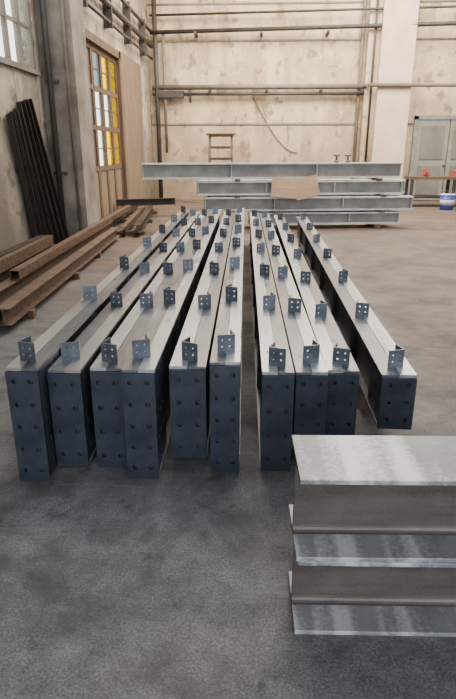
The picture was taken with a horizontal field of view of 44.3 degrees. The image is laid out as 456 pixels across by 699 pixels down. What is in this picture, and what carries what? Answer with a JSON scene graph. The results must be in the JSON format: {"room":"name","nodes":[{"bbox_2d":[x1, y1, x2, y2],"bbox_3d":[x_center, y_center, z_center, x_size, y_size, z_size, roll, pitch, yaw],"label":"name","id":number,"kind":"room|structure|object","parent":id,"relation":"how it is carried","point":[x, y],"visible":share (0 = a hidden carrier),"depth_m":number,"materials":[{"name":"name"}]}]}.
{"room":"metal workshop","nodes":[
{"label":"metal workshop","id":0,"kind":"room"},
{"bbox_2d":[0,0,154,250],"bbox_3d":[-3.257,-4.577,6.276,0.300,7.600,24.550,1,20,3],"label":"wall","id":1,"kind":"structure","parent":0,"point":[16,85],"depth_m":8.57,"materials":[{"name":"paint"}]},
{"bbox_2d":[0,0,40,75],"bbox_3d":[-3.125,-5.212,5.989,0.150,3.610,4.650,1,20,3],"label":"window","id":2,"kind":"structure","parent":1,"relation":"in","point":[4,17],"depth_m":8.16,"materials":[{"name":"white glass"}]},
{"bbox_2d":[85,28,128,219],"bbox_3d":[-2.859,-4.959,12.922,0.250,3.850,3.250,1,20,3],"label":"door","id":3,"kind":"structure","parent":1,"relation":"in","point":[112,180],"depth_m":13.17,"materials":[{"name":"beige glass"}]},
{"bbox_2d":[83,0,153,59],"bbox_3d":[-2.616,-7.919,13.181,0.210,0.950,8.650,1,20,3],"label":"pipes","id":4,"kind":"object","parent":1,"relation":"attached to","point":[108,7],"visible":0.97,"depth_m":14.12,"materials":[{"name":"metal"}]},
{"bbox_2d":[119,51,145,208],"bbox_3d":[-2.620,-5.965,15.665,0.030,3.900,2.510,1,20,3],"label":"wooden board","id":5,"kind":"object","parent":1,"relation":"attached to","point":[131,76],"depth_m":15.49,"materials":[{"name":"beige wood"}]},
{"bbox_2d":[0,199,455,698],"bbox_3d":[4.978,0.196,4.507,17.080,0.200,30.850,1,20,3],"label":"floor","id":6,"kind":"structure","parent":0,"point":[114,585],"depth_m":2.32,"materials":[{"name":"grey concrete"}]},
{"bbox_2d":[2,308,36,318],"bbox_3d":[-2.475,-0.355,5.634,1.051,0.080,0.100,-1,20,-3],"label":"bearer","id":7,"kind":"object","parent":6,"relation":"on","point":[31,314],"visible":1,"depth_m":5.62,"materials":[{"name":"brown wood"}]},
{"bbox_2d":[0,233,102,319],"bbox_3d":[-2.208,-1.171,7.652,0.090,0.100,5.200,0,20,0],"label":"tube","id":8,"kind":"object","parent":7,"relation":"on","point":[102,233],"visible":0.17,"depth_m":6.30,"materials":[{"name":"metal"}]},
{"bbox_3d":[-2.800,-0.914,6.841,0.140,0.160,3.500,0,20,1],"label":"rusty i-beam","id":9,"kind":"structure","parent":7,"relation":"on","visible":0},
{"bbox_2d":[0,235,45,256],"bbox_3d":[-2.770,-1.179,7.065,0.120,0.140,2.701,0,20,1],"label":"rusty i-beam","id":10,"kind":"structure","parent":9,"relation":"on","point":[13,248],"depth_m":7.41,"materials":[{"name":"metal"}]},
{"bbox_2d":[6,113,39,237],"bbox_3d":[-2.968,-2.350,8.250,0.080,2.066,0.677,1,20,1],"label":"channel","id":11,"kind":"object","parent":6,"relation":"on","point":[10,117],"visible":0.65,"depth_m":8.08,"materials":[{"name":"black metal"}]},
{"bbox_2d":[9,110,45,234],"bbox_3d":[-2.934,-2.411,8.356,0.080,2.106,0.642,2,20,7],"label":"channel","id":12,"kind":"object","parent":6,"relation":"on","point":[16,114],"visible":0.58,"depth_m":8.25,"materials":[{"name":"black metal"}]},
{"bbox_2d":[0,244,55,282],"bbox_3d":[-2.680,-0.931,6.889,0.081,0.160,3.600,0,20,1],"label":"channel","id":13,"kind":"object","parent":6,"relation":"on","point":[4,275],"visible":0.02,"depth_m":6.74,"materials":[{"name":"metal"}]},
{"bbox_2d":[0,235,53,273],"bbox_3d":[-2.640,-1.163,7.018,0.081,0.140,2.800,0,20,0],"label":"channel","id":14,"kind":"object","parent":13,"relation":"on","point":[9,260],"visible":1,"depth_m":7.19,"materials":[{"name":"metal"}]},
{"bbox_2d":[13,108,51,234],"bbox_3d":[-2.901,-2.473,8.461,0.080,2.150,0.612,5,20,13],"label":"channel","id":15,"kind":"object","parent":6,"relation":"on","point":[21,116],"visible":0.58,"depth_m":8.38,"materials":[{"name":"black metal"}]},
{"bbox_2d":[16,101,59,243],"bbox_3d":[-2.867,-2.558,8.558,0.080,2.244,0.590,7,21,19],"label":"channel","id":16,"kind":"object","parent":6,"relation":"on","point":[21,104],"visible":0.58,"depth_m":8.50,"materials":[{"name":"black metal"}]},
{"bbox_2d":[25,101,63,241],"bbox_3d":[-2.833,-2.605,8.668,0.080,2.257,0.576,10,22,27],"label":"channel","id":17,"kind":"object","parent":6,"relation":"on","point":[42,163],"visible":0.5,"depth_m":8.67,"materials":[{"name":"black metal"}]},
{"bbox_2d":[23,99,68,239],"bbox_3d":[-2.800,-2.663,8.775,0.080,2.296,0.571,14,24,34],"label":"channel","id":18,"kind":"object","parent":6,"relation":"on","point":[50,176],"visible":0.58,"depth_m":8.76,"materials":[{"name":"black metal"}]},
{"bbox_2d":[0,221,112,301],"bbox_3d":[-2.350,-1.343,8.015,0.141,0.180,6.600,0,20,0],"label":"rusty i-beam","id":19,"kind":"structure","parent":6,"relation":"on","point":[8,287],"depth_m":6.98,"materials":[{"name":"metal"}]},
{"bbox_2d":[9,205,130,279],"bbox_3d":[-2.330,-2.085,9.661,0.101,0.100,7.600,0,20,0],"label":"tube","id":20,"kind":"object","parent":19,"relation":"on","point":[32,264],"visible":1,"depth_m":7.65,"materials":[{"name":"metal"}]},
{"bbox_2d":[34,0,98,236],"bbox_3d":[-2.692,-5.508,8.882,0.550,7.600,0.865,1,20,3],"label":"column","id":21,"kind":"structure","parent":6,"relation":"on","point":[60,24],"depth_m":9.18,"materials":[{"name":"paint"}]},
{"bbox_2d":[67,272,79,279],"bbox_3d":[-2.475,-0.960,7.329,1.051,0.080,0.100,-1,20,-3],"label":"bearer","id":22,"kind":"object","parent":6,"relation":"on","point":[76,276],"visible":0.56,"depth_m":7.31,"materials":[{"name":"brown wood"}]},
{"bbox_2d":[5,206,189,481],"bbox_3d":[-0.858,-0.931,6.299,0.155,0.718,7.556,1,20,2],"label":"steel beam","id":23,"kind":"structure","parent":6,"relation":"on","point":[26,375],"depth_m":2.85,"materials":[{"name":"grey metal"}]},
{"bbox_2d":[100,206,138,226],"bbox_3d":[-2.550,-3.370,13.662,0.141,0.200,5.001,0,20,-1],"label":"rusty i-beam","id":24,"kind":"structure","parent":6,"relation":"on","point":[118,219],"depth_m":13.20,"materials":[{"name":"metal"}]},
{"bbox_2d":[116,198,175,205],"bbox_3d":[-2.050,-3.696,14.024,1.487,0.160,0.140,-7,21,-18],"label":"rusty i-beam","id":25,"kind":"structure","parent":24,"relation":"on","point":[144,201],"depth_m":14.02,"materials":[{"name":"metal"}]},
{"bbox_2d":[47,209,200,465],"bbox_3d":[-0.688,-0.965,6.423,0.166,0.638,7.612,1,20,2],"label":"steel beam","id":26,"kind":"structure","parent":6,"relation":"on","point":[69,383],"depth_m":2.94,"materials":[{"name":"grey metal"}]},
{"bbox_2d":[116,231,144,235],"bbox_3d":[-2.235,-2.305,11.096,1.171,0.080,0.100,-1,20,-2],"label":"bearer","id":27,"kind":"object","parent":6,"relation":"on","point":[117,232],"visible":0.36,"depth_m":11.06,"materials":[{"name":"brown wood"}]},
{"bbox_2d":[120,205,145,232],"bbox_3d":[-2.145,-3.080,12.967,0.101,0.120,4.707,-1,20,-3],"label":"channel","id":28,"kind":"object","parent":27,"relation":"on","point":[131,220],"visible":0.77,"depth_m":12.25,"materials":[{"name":"metal"}]},
{"bbox_2d":[117,219,152,222],"bbox_3d":[-2.235,-2.978,12.979,0.971,0.080,0.100,-1,20,-3],"label":"bearer","id":29,"kind":"object","parent":6,"relation":"on","point":[121,220],"visible":0.36,"depth_m":12.93,"materials":[{"name":"brown wood"}]},
{"bbox_2d":[90,209,210,467],"bbox_3d":[-0.490,-0.943,6.407,0.167,0.668,7.506,1,20,2],"label":"steel beam","id":30,"kind":"structure","parent":6,"relation":"on","point":[106,370],"depth_m":2.96,"materials":[{"name":"grey metal"}]},
{"bbox_2d":[121,207,221,478],"bbox_3d":[-0.312,-0.958,6.404,0.160,0.698,7.710,1,20,2],"label":"steel beam","id":31,"kind":"structure","parent":6,"relation":"on","point":[145,374],"depth_m":2.94,"materials":[{"name":"grey metal"}]},
{"bbox_2d":[206,133,234,211],"bbox_3d":[-0.180,-4.468,14.332,0.720,1.985,0.658,1,20,3],"label":"stepladder","id":32,"kind":"object","parent":6,"relation":"on","point":[209,135],"visible":0.4,"depth_m":14.04,"materials":[{"name":"brown wood"}]},
{"bbox_2d":[210,206,244,472],"bbox_3d":[0.102,-0.982,6.441,0.150,0.718,7.697,1,20,2],"label":"steel beam","id":33,"kind":"structure","parent":6,"relation":"on","point":[226,354],"depth_m":2.89,"materials":[{"name":"grey metal"}]},
{"bbox_2d":[249,210,294,470],"bbox_3d":[0.355,-0.938,6.407,0.161,0.658,7.561,1,20,1],"label":"steel beam","id":34,"kind":"structure","parent":6,"relation":"on","point":[274,370],"depth_m":2.96,"materials":[{"name":"grey metal"}]},
{"bbox_2d":[357,387,368,408],"bbox_3d":[0.927,0.281,3.688,0.156,0.190,0.120,1,20,3],"label":"block","id":35,"kind":"object","parent":6,"relation":"on","point":[361,403],"visible":0.07,"depth_m":3.65,"materials":[{"name":"brown wood"}]},
{"bbox_2d":[295,213,416,429],"bbox_3d":[1.085,-0.999,6.385,0.181,0.408,7.349,1,20,3],"label":"steel beam","id":36,"kind":"structure","parent":35,"relation":"on","point":[387,380],"depth_m":3.60,"materials":[{"name":"grey metal"}]},
{"bbox_2d":[288,545,455,636],"bbox_3d":[0.861,0.806,2.036,1.250,0.313,0.295,0,20,1],"label":"beam","id":37,"kind":"structure","parent":6,"relation":"on","point":[328,598],"depth_m":2.04,"materials":[{"name":"metal"}]},
{"bbox_2d":[288,435,455,562],"bbox_3d":[0.853,0.509,1.935,1.250,0.313,0.295,0,20,1],"label":"beam","id":38,"kind":"structure","parent":37,"relation":"on","point":[357,498],"depth_m":1.93,"materials":[{"name":"metal"}]},
{"bbox_2d":[367,224,380,228],"bbox_3d":[3.200,-2.781,12.413,0.120,0.090,0.950,0,20,0],"label":"bearer","id":39,"kind":"object","parent":6,"relation":"on","point":[375,226],"visible":0.57,"depth_m":11.98,"materials":[{"name":"brown wood"}]},
{"bbox_2d":[350,0,419,194],"bbox_3d":[4.815,-8.480,17.206,1.550,7.600,0.550,1,20,3],"label":"column","id":40,"kind":"structure","parent":6,"relation":"on","point":[390,49],"depth_m":17.12,"materials":[{"name":"paint"}]},
{"bbox_2d":[404,176,455,206],"bbox_3d":[6.598,-4.694,16.624,2.600,0.860,0.700,1,20,3],"label":"workbench","id":41,"kind":"object","parent":6,"relation":"on","point":[412,178],"visible":0.61,"depth_m":16.32,"materials":[{"name":"wood"}]},
{"bbox_2d":[420,168,429,175],"bbox_3d":[5.795,-5.186,16.396,0.240,0.220,0.420,1,20,3],"label":"toolbox","id":42,"kind":"object","parent":41,"relation":"on","point":[425,172],"visible":0.96,"depth_m":16.32,"materials":[{"name":"red paint"}]},
{"bbox_2d":[450,170,455,176],"bbox_3d":[6.795,-5.182,16.386,0.500,0.220,0.240,1,20,3],"label":"toolbox","id":43,"kind":"object","parent":41,"relation":"on","point":[452,172],"visible":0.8,"depth_m":16.32,"materials":[{"name":"red paint"}]},
{"bbox_2d":[440,190,455,209],"bbox_3d":[6.150,-4.189,15.706,0.452,0.526,0.440,1,20,3],"label":"bucket","id":44,"kind":"object","parent":6,"relation":"on","point":[447,200],"visible":1,"depth_m":15.58,"materials":[{"name":"plastic"}]},
{"bbox_3d":[-2.240,-3.583,14.675,0.782,0.080,0.100,-1,20,-3],"label":"bearer","id":45,"kind":"object","parent":6,"relation":"on","visible":0},
{"bbox_2d":[133,205,154,232],"bbox_3d":[-1.885,-3.066,12.868,0.141,0.160,4.508,-1,20,-3],"label":"rusty i-beam","id":46,"kind":"structure","parent":45,"relation":"on","point":[141,222],"depth_m":12.11,"materials":[{"name":"metal"}]},
{"bbox_3d":[-2.250,-1.482,8.789,0.502,0.080,0.100,-2,20,-5],"label":"bearer","id":47,"kind":"object","parent":6,"relation":"on","visible":0},
{"bbox_2d":[0,227,119,325],"bbox_3d":[-2.070,-1.250,7.783,0.141,0.160,5.700,0,20,0],"label":"rusty i-beam","id":48,"kind":"structure","parent":47,"relation":"on","point":[13,309],"depth_m":6.42,"materials":[{"name":"metal"}]},
{"bbox_3d":[-0.183,0.367,3.656,0.161,0.050,0.120,1,20,2],"label":"block","id":49,"kind":"object","parent":6,"relation":"on","visible":0},
{"bbox_2d":[169,209,234,457],"bbox_3d":[-0.087,-0.955,6.364,0.185,0.618,7.393,1,20,2],"label":"steel beam","id":50,"kind":"structure","parent":49,"relation":"on","point":[189,367],"depth_m":2.98,"materials":[{"name":"grey metal"}]},
{"bbox_3d":[0.800,-2.714,12.224,0.120,0.090,0.950,0,20,0],"label":"bearer","id":51,"kind":"object","parent":6,"relation":"on","visible":0},
{"bbox_2d":[248,210,390,221],"bbox_3d":[2.025,-2.975,12.450,3.160,0.250,0.240,-2,20,-4],"label":"painted i-beam","id":52,"kind":"structure","parent":51,"relation":"on","point":[337,210],"depth_m":12.34,"materials":[{"name":"grey metal"}]},
{"bbox_3d":[1.000,-2.997,12.081,0.100,0.040,0.830,0,20,0],"label":"bearer","id":53,"kind":"object","parent":52,"relation":"on","visible":0},
{"bbox_2d":[209,194,401,196],"bbox_3d":[1.700,-3.237,12.277,4.211,0.280,0.240,-1,20,-4],"label":"painted i-beam","id":54,"kind":"structure","parent":53,"relation":"on","point":[365,194],"depth_m":12.16,"materials":[{"name":"grey metal"}]},
{"bbox_2d":[204,196,413,211],"bbox_3d":[1.725,-3.111,11.923,4.464,0.280,0.240,-2,20,-4],"label":"painted i-beam","id":55,"kind":"structure","parent":53,"relation":"on","point":[259,203],"depth_m":11.90,"materials":[{"name":"grey metal"}]},
{"bbox_3d":[0.200,-3.298,11.973,0.100,0.040,0.830,0,20,0],"label":"bearer","id":56,"kind":"object","parent":55,"relation":"on","visible":0},
{"bbox_2d":[196,180,403,195],"bbox_3d":[1.550,-3.446,11.910,4.423,0.280,0.240,-2,20,-6],"label":"painted i-beam","id":57,"kind":"structure","parent":56,"relation":"on","point":[326,187],"depth_m":11.89,"materials":[{"name":"grey metal"}]},
{"bbox_2d":[297,175,319,199],"bbox_3d":[1.616,-3.333,11.527,0.565,0.514,0.120,2,20,5],"label":"cardboard sheet","id":58,"kind":"object","parent":57,"relation":"attached to","point":[308,187],"visible":1,"depth_m":11.51,"materials":[{"name":"beige cardboard"}]},
{"bbox_2d":[271,177,298,198],"bbox_3d":[1.167,-3.323,11.512,0.585,0.443,0.113,-1,20,-2],"label":"cardboard sheet","id":59,"kind":"object","parent":58,"relation":"attached to","point":[281,187],"visible":1,"depth_m":11.51,"materials":[{"name":"beige cardboard"}]},
{"bbox_3d":[0.200,-3.621,11.911,0.100,0.050,0.830,0,20,0],"label":"bearer","id":60,"kind":"object","parent":57,"relation":"on","visible":0},
{"bbox_2d":[142,162,402,178],"bbox_3d":[0.985,-3.762,11.770,5.528,0.310,0.260,-3,20,-8],"label":"painted i-beam","id":61,"kind":"structure","parent":60,"relation":"on","point":[320,169],"depth_m":11.74,"materials":[{"name":"grey metal"}]},
{"bbox_2d":[345,155,351,162],"bbox_3d":[2.550,-4.061,11.908,0.140,0.160,0.100,1,20,3],"label":"clamp","id":62,"kind":"object","parent":61,"relation":"on","point":[347,160],"visible":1,"depth_m":11.89,"materials":[{"name":"grey metal"}]},
{"bbox_2d":[200,179,405,192],"bbox_3d":[1.650,-3.572,12.263,4.518,0.280,0.240,-2,20,-5],"label":"painted i-beam","id":63,"kind":"structure","parent":56,"relation":"on","point":[403,191],"depth_m":12.31,"materials":[{"name":"grey metal"}]},
{"bbox_2d":[369,178,382,180],"bbox_3d":[3.200,-3.705,12.146,0.100,0.050,0.830,0,20,0],"label":"bearer","id":64,"kind":"object","parent":63,"relation":"on","point":[376,179],"visible":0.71,"depth_m":11.80,"materials":[{"name":"brown wood"}]},
{"bbox_2d":[248,211,400,224],"bbox_3d":[2.075,-2.840,12.073,3.260,0.250,0.240,-1,20,-4],"label":"painted i-beam","id":65,"kind":"structure","parent":51,"relation":"on","point":[315,217],"depth_m":12.07,"materials":[{"name":"grey metal"}]},
{"bbox_3d":[0.445,0.358,3.653,0.136,0.070,0.120,1,20,2],"label":"block","id":66,"kind":"object","parent":6,"relation":"on","visible":0},
{"bbox_2d":[259,211,327,453],"bbox_3d":[0.532,-0.982,6.456,0.162,0.568,7.583,1,20,2],"label":"steel beam","id":67,"kind":"structure","parent":66,"relation":"on","point":[311,373],"depth_m":3.05,"materials":[{"name":"grey metal"}]},
{"bbox_3d":[0.637,0.294,3.757,0.146,0.120,0.120,1,20,2],"label":"block","id":68,"kind":"object","parent":6,"relation":"on","visible":0},
{"bbox_2d":[274,213,359,434],"bbox_3d":[0.755,-1.005,6.505,0.172,0.478,7.454,1,20,2],"label":"steel beam","id":69,"kind":"structure","parent":68,"relation":"on","point":[343,376],"depth_m":3.34,"materials":[{"name":"grey metal"}]},
{"bbox_2d":[147,0,455,200],"bbox_3d":[5.751,-8.607,17.562,17.080,7.600,0.300,1,20,3],"label":"wall","id":70,"kind":"structure","parent":0,"point":[257,62],"depth_m":17.65,"materials":[{"name":"paint"}]},
{"bbox_2d":[147,0,455,124],"bbox_3d":[5.747,-8.810,17.314,16.470,3.450,0.030,1,20,3],"label":"trim","id":71,"kind":"structure","parent":70,"relation":"attached to","point":[315,2],"depth_m":17.22,"materials":[{"name":"paint"}]},
{"bbox_2d":[149,0,455,197],"bbox_3d":[5.723,-7.856,17.242,16.284,6.400,0.810,1,20,3],"label":"pipes","id":72,"kind":"object","parent":70,"relation":"attached to","point":[158,94],"visible":0.95,"depth_m":17.37,"materials":[{"name":"metal"}]},
{"bbox_2d":[252,95,297,152],"bbox_3d":[1.523,-7.229,18.007,1.521,1.734,0.184,1,20,3],"label":"hanging cable","id":73,"kind":"object","parent":72,"relation":"hanging from","point":[252,95],"visible":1,"depth_m":18.13,"materials":[{"name":"grey paint"}]},
{"bbox_2d":[407,115,455,199],"bbox_3d":[7.062,-6.162,18.120,2.270,2.620,0.160,1,20,3],"label":"door","id":74,"kind":"structure","parent":70,"relation":"in","point":[430,138],"depth_m":18.07,"materials":[{"name":"grey paint"}]}
]}

